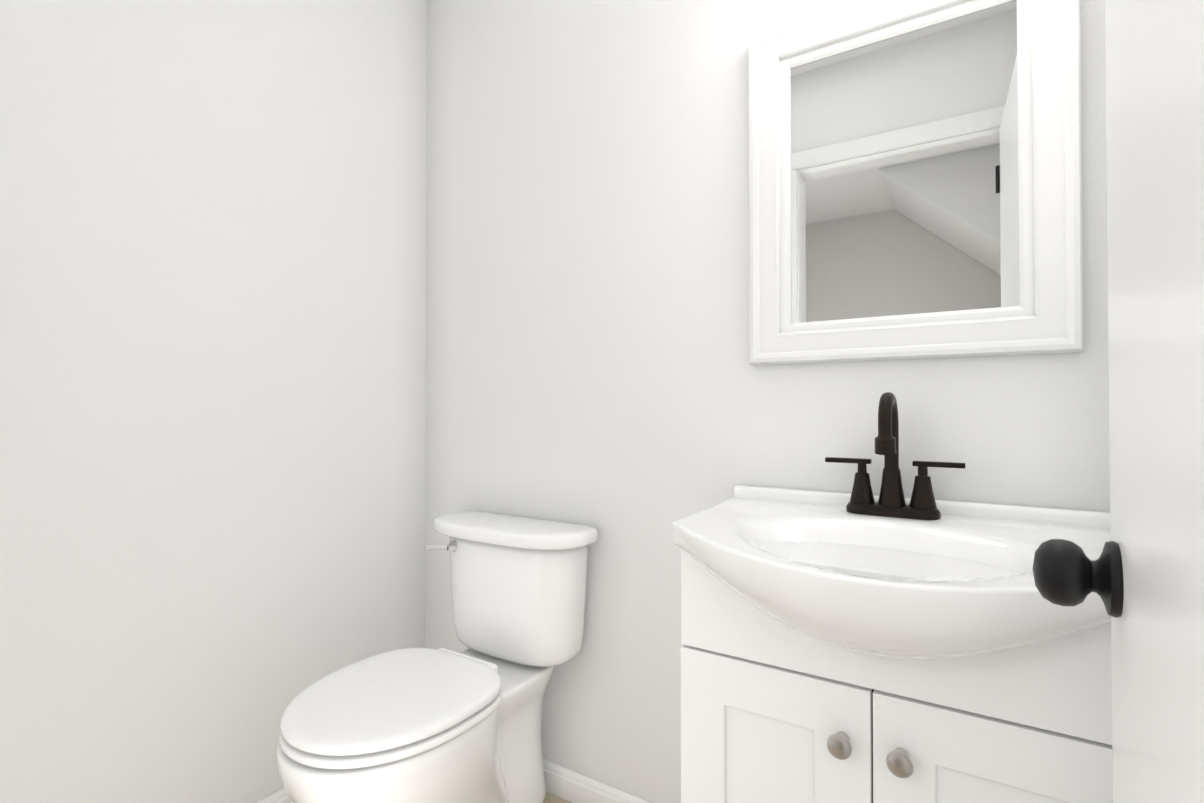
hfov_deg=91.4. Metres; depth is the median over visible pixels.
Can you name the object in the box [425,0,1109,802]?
wall
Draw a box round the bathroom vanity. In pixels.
[673,392,1112,802]
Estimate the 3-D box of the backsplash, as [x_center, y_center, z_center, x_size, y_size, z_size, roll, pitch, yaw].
[0.570,0.201,1.141,0.642,0.030,0.021,0,-1,33]
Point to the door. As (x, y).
(1155, 131)
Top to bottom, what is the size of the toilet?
0.733 m
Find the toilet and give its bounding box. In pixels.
[276,510,597,802]
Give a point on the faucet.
(891, 505)
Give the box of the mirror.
[748,0,1082,364]
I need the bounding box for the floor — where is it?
[544,791,571,802]
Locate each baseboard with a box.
[257,788,292,802]
[543,759,651,802]
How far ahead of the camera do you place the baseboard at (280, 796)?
1.47 m
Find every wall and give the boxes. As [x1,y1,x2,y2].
[0,0,426,802]
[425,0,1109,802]
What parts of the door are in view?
inside door knob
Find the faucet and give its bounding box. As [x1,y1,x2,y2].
[825,392,964,519]
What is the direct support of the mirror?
attached to the wall at (587, 262)
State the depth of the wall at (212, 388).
1.34 m
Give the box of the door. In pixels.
[1032,0,1203,802]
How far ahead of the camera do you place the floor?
1.56 m
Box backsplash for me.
[734,485,1109,527]
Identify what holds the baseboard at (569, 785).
attached to the wall at (587, 262)
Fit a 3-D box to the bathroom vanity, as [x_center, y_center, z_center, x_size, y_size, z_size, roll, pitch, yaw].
[0.447,0.515,0.946,0.642,1.066,0.477,0,-1,33]

